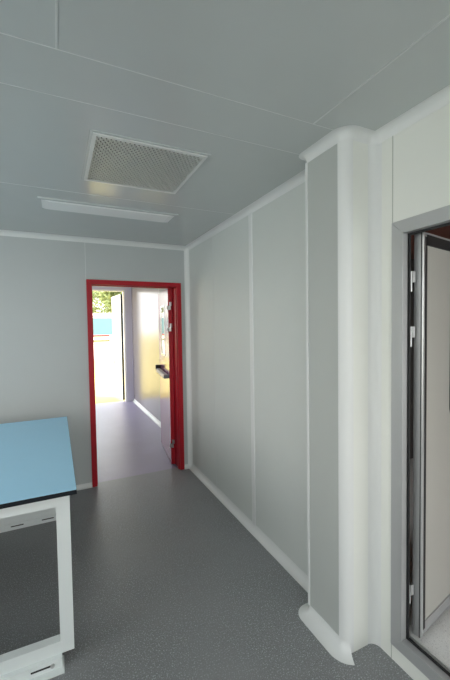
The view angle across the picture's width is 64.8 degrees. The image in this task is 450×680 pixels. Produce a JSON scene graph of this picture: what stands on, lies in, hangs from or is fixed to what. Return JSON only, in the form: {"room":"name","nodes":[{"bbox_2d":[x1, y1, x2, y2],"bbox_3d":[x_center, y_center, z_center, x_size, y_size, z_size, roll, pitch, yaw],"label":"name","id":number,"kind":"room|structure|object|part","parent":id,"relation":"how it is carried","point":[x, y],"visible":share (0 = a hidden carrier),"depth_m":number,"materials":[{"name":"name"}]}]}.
{"room":"clean room","nodes":[
{"label":"clean room","id":0,"kind":"room"},
{"bbox_2d":[0,236,187,484],"bbox_3d":[-2.199,0.264,3.209,4.175,2.496,0.090,-2,2,-25],"label":"wall","id":1,"kind":"structure","parent":0,"point":[44,361],"depth_m":3.42,"materials":[{"name":"paint"}]},
{"bbox_2d":[76,482,92,490],"bbox_3d":[-2.689,1.510,2.945,2.988,0.042,0.038,-2,2,-25],"label":"baseboard","id":2,"kind":"structure","parent":1,"relation":"attached to","point":[86,485],"depth_m":3.56,"materials":[{"name":"white plastic"}]},
{"bbox_2d":[0,230,186,250],"bbox_3d":[-2.241,-0.957,3.079,4.060,0.044,0.046,-2,2,-25],"label":"trim","id":3,"kind":"structure","parent":1,"relation":"attached to","point":[2,232],"depth_m":3.51,"materials":[{"name":"white plastic"}]},
{"bbox_2d":[86,279,184,486],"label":"door","id":4,"kind":"structure","parent":1,"relation":"in","point":[170,369],"depth_m":3.99,"materials":[{"name":"red paint"}]},
{"bbox_2d":[184,248,192,465],"bbox_3d":[-0.410,0.209,3.987,0.045,2.494,0.045,-2,2,-25],"label":"trim","id":5,"kind":"structure","parent":1,"relation":"attached to","point":[186,252],"depth_m":4.00,"materials":[{"name":"white plastic"}]},
{"bbox_2d":[92,286,133,401],"bbox_3d":[-2.873,0.116,7.389,1.860,2.496,0.100,-2,2,-25],"label":"wall","id":6,"kind":"structure","parent":0,"point":[128,294],"depth_m":7.71,"materials":[{"name":"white paint"}]},
{"bbox_2d":[92,289,126,400],"bbox_3d":[-2.784,0.133,7.929,0.945,2.420,0.956,-2,2,-25],"label":"door","id":7,"kind":"structure","parent":6,"relation":"in","point":[118,307],"depth_m":7.93,"materials":[{"name":"white paint"}]},
{"bbox_3d":[-2.632,0.374,8.372,0.050,0.400,0.040,-2,3,-30],"label":"pull handle","id":8,"kind":"part","parent":7,"relation":"part of","materials":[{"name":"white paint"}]},
{"bbox_2d":[131,287,165,421],"bbox_3d":[-1.143,0.142,6.016,0.080,2.496,4.070,-2,2,-25],"label":"wall","id":9,"kind":"structure","parent":0,"point":[145,321],"depth_m":6.57,"materials":[{"name":"paint"}]},
{"bbox_2d":[133,399,160,427],"bbox_3d":[-1.159,1.366,5.990,0.048,0.052,3.970,-2,2,-25],"label":"baseboard","id":10,"kind":"structure","parent":9,"relation":"attached to","point":[137,403],"depth_m":6.54,"materials":[{"name":"white plastic"}]},
{"bbox_2d":[0,401,412,679],"bbox_3d":[-1.662,1.578,2.331,4.310,0.080,10.350,-2,2,-25],"label":"floor","id":11,"kind":"structure","parent":0,"point":[168,583],"depth_m":2.18,"materials":[{"name":"plastic"}]},
{"bbox_2d":[0,416,76,679],"bbox_3d":[-1.660,1.125,2.070,1.417,0.845,1.567,-2,2,-25],"label":"lab table","id":12,"kind":"object","parent":11,"relation":"on","point":[37,475],"visible":1,"depth_m":1.71,"materials":[{"name":"blue laminate"}]},
{"bbox_3d":[-1.967,1.090,2.722,1.346,0.771,0.045,-2,2,-25],"label":"frame","id":13,"kind":"part","parent":12,"relation":"part of","materials":[{"name":"white metal"}]},
{"bbox_3d":[-1.986,1.503,2.728,1.292,0.051,0.060,-2,2,-25],"label":"foot rail","id":14,"kind":"part","parent":12,"relation":"part of","materials":[{"name":"white metal"}]},
{"bbox_3d":[-1.365,1.539,1.427,1.292,0.045,0.065,-2,2,-25],"label":"foot rail","id":15,"kind":"part","parent":12,"relation":"part of","materials":[{"name":"white metal"}]},
{"bbox_3d":[-1.353,1.130,1.437,1.346,0.771,0.045,-2,2,-25],"label":"frame","id":16,"kind":"part","parent":12,"relation":"part of","materials":[{"name":"white metal"}]},
{"bbox_2d":[0,0,449,245],"bbox_3d":[-0.888,-0.937,0.373,4.175,0.080,6.290,-2,2,-25],"label":"ceiling","id":17,"kind":"structure","parent":0,"point":[298,59],"depth_m":1.33,"materials":[{"name":"paint"}]},
{"bbox_2d":[55,0,57,48],"bbox_3d":[0.253,-0.879,-0.527,0.007,0.002,3.680,-2,2,-25],"label":"trim","id":18,"kind":"structure","parent":17,"relation":"attached to","point":[56,1],"depth_m":1.04,"materials":[{"name":"white plastic"}]},
{"bbox_2d":[37,196,178,223],"bbox_3d":[-0.868,-0.978,2.707,0.990,0.016,0.245,-2,2,-25],"label":"recessed light","id":19,"kind":"object","parent":17,"relation":"in","point":[46,203],"visible":1,"depth_m":2.66,"materials":[{"name":"paint"}]},
{"bbox_2d":[1,182,229,213],"bbox_3d":[-1.730,-0.944,1.973,4.030,0.002,0.002,-2,2,-25],"label":"trim","id":20,"kind":"structure","parent":17,"relation":"attached to","point":[1,182],"depth_m":2.42,"materials":[{"name":"white plastic"}]},
{"bbox_2d":[81,129,210,193],"bbox_3d":[-0.466,-0.959,1.984,0.592,0.011,0.590,-2,2,-25],"label":"ceiling vent","id":21,"kind":"object","parent":17,"relation":"in","point":[113,159],"visible":1,"depth_m":1.92,"materials":[{"name":"metal"}]},
{"bbox_2d":[0,82,299,154],"bbox_3d":[-1.293,-0.916,1.057,4.030,0.002,0.002,-2,2,-25],"label":"trim","id":22,"kind":"structure","parent":17,"relation":"attached to","point":[0,82],"depth_m":1.50,"materials":[{"name":"white plastic"}]},
{"bbox_2d":[0,32,332,129],"bbox_3d":[-1.197,-0.909,0.822,4.000,0.002,0.003,-2,2,-25],"label":"trim","id":23,"kind":"structure","parent":17,"relation":"attached to","point":[0,32],"depth_m":1.27,"materials":[{"name":"white plastic"}]},
{"bbox_2d":[313,14,449,123],"bbox_3d":[1.186,-0.910,-0.083,0.008,0.002,3.680,-2,2,-25],"label":"trim","id":24,"kind":"structure","parent":17,"relation":"attached to","point":[448,16],"depth_m":1.23,"materials":[{"name":"white plastic"}]},
{"bbox_2d":[189,182,307,575],"bbox_3d":[0.138,0.236,3.025,0.115,2.496,2.255,-2,2,-25],"label":"wall","id":25,"kind":"structure","parent":0,"point":[278,227],"depth_m":2.64,"materials":[{"name":"paint"}]},
{"bbox_2d":[212,236,216,482],"bbox_3d":[-0.098,0.222,3.383,0.001,2.404,0.006,-2,2,-25],"label":"trim","id":26,"kind":"structure","parent":25,"relation":"attached to","point":[212,236],"depth_m":3.38,"materials":[{"name":"white plastic"}]},
{"bbox_2d":[186,169,304,249],"bbox_3d":[0.049,-0.986,2.945,0.046,0.044,2.255,-2,2,-25],"label":"trim","id":27,"kind":"structure","parent":25,"relation":"attached to","point":[298,179],"depth_m":2.60,"materials":[{"name":"white plastic"}]},
{"bbox_2d":[248,213,255,525],"bbox_3d":[0.208,0.242,2.737,0.006,2.404,0.056,-2,2,-25],"label":"trim","id":28,"kind":"structure","parent":25,"relation":"attached to","point":[250,214],"depth_m":2.73,"materials":[{"name":"white plastic"}]},
{"bbox_2d":[189,464,354,664],"bbox_3d":[0.086,1.461,2.850,0.206,0.062,2.592,-2,2,-25],"label":"baseboard","id":29,"kind":"structure","parent":25,"relation":"attached to","point":[275,551],"depth_m":2.22,"materials":[{"name":"white plastic"}]},
{"bbox_2d":[306,144,338,634],"bbox_3d":[0.590,0.274,1.835,0.185,2.496,0.283,-2,2,-25],"label":"column","id":30,"kind":"structure","parent":0,"point":[322,170],"depth_m":1.80,"materials":[{"name":"paint"}]},
{"bbox_2d":[305,163,309,605],"bbox_3d":[0.455,0.265,1.920,0.024,2.396,0.020,-2,2,-25],"label":"trim","id":31,"kind":"structure","parent":30,"relation":"attached to","point":[306,164],"depth_m":1.91,"materials":[{"name":"white plastic"}]},
{"bbox_2d":[337,139,353,652],"bbox_3d":[0.576,0.299,1.692,0.069,2.455,0.017,0,2,20],"label":"trim","id":32,"kind":"structure","parent":30,"relation":"attached to","point":[344,147],"depth_m":1.69,"materials":[{"name":"white plastic"}]},
{"bbox_2d":[353,140,367,651],"bbox_3d":[0.652,0.299,1.708,0.095,2.454,0.002,-2,2,-25],"label":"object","id":33,"kind":"structure","parent":30,"relation":"attached to","point":[360,150],"depth_m":1.70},
{"bbox_2d":[368,142,381,647],"bbox_3d":[0.724,0.278,1.717,0.044,2.494,0.044,-2,2,-25],"label":"trim","id":34,"kind":"structure","parent":30,"relation":"attached to","point":[374,151],"depth_m":1.73,"materials":[{"name":"white plastic"}]},
{"bbox_2d":[410,259,413,458],"bbox_3d":[1.477,0.265,3.640,2.820,2.250,0.080,-2,2,-25],"label":"wall","id":35,"kind":"structure","parent":0,"point":[412,260],"depth_m":3.87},
{"bbox_2d":[381,103,449,679],"bbox_3d":[1.491,0.321,0.242,0.070,2.496,3.935,-2,2,-25],"label":"wall","id":36,"kind":"structure","parent":0,"point":[421,151],"depth_m":1.61,"materials":[{"name":"white paint"}]},
{"bbox_2d":[299,85,449,162],"bbox_3d":[1.329,-0.900,0.152,0.230,0.044,3.978,-2,2,-25],"label":"trim","id":37,"kind":"structure","parent":36,"relation":"attached to","point":[440,99],"depth_m":1.62,"materials":[{"name":"white plastic"}]},
{"bbox_2d":[391,136,392,658],"bbox_3d":[0.779,0.299,1.653,0.001,2.454,0.004,-2,2,-25],"label":"trim","id":38,"kind":"structure","parent":36,"relation":"attached to","point":[392,136],"depth_m":1.62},
{"bbox_2d":[391,205,449,679],"bbox_3d":[1.350,0.455,1.486,0.893,1.982,1.023,-2,2,-25],"label":"door","id":39,"kind":"structure","parent":36,"relation":"in","point":[430,587],"depth_m":1.64,"materials":[{"name":"metal"}]},
{"bbox_2d":[409,458,449,671],"bbox_3d":[2.480,1.419,1.615,2.820,0.068,4.500,-2,2,-25],"label":"floor","id":40,"kind":"structure","parent":0,"point":[435,640],"depth_m":1.70,"materials":[{"name":"plastic"}]},
{"bbox_2d":[411,225,449,258],"bbox_3d":[2.446,-0.835,1.530,2.820,0.080,4.500,-2,2,-25],"label":"ceiling","id":41,"kind":"structure","parent":0,"point":[444,232],"depth_m":2.77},
{"label":"outside","id":42,"kind":"structure","parent":0,"visible":0},
{"bbox_2d":[94,359,124,403],"bbox_3d":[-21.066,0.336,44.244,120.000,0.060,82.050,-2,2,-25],"label":"ground","id":43,"kind":"structure","parent":42,"point":[104,372],"depth_m":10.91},
{"bbox_2d":[92,291,122,312],"bbox_3d":[-7.825,-2.434,26.005,5.980,6.460,6.142,-2,2,-25],"label":"tree","id":44,"kind":"object","parent":43,"relation":"on","point":[105,297],"visible":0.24,"depth_m":23.88,"materials":[{"name":"green plant"}]},
{"bbox_2d":[93,313,123,359],"bbox_3d":[-5.360,-0.240,19.610,6.800,2.480,0.150,-2,2,-25],"label":"building","id":45,"kind":"structure","parent":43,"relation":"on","point":[102,322],"depth_m":19.02,"materials":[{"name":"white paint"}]},
{"bbox_3d":[-5.379,-0.771,19.612,6.800,0.900,0.060,-2,2,-25],"label":"panel","id":46,"kind":"part","parent":45,"relation":"part of","materials":[{"name":"blue glass"}]}
]}

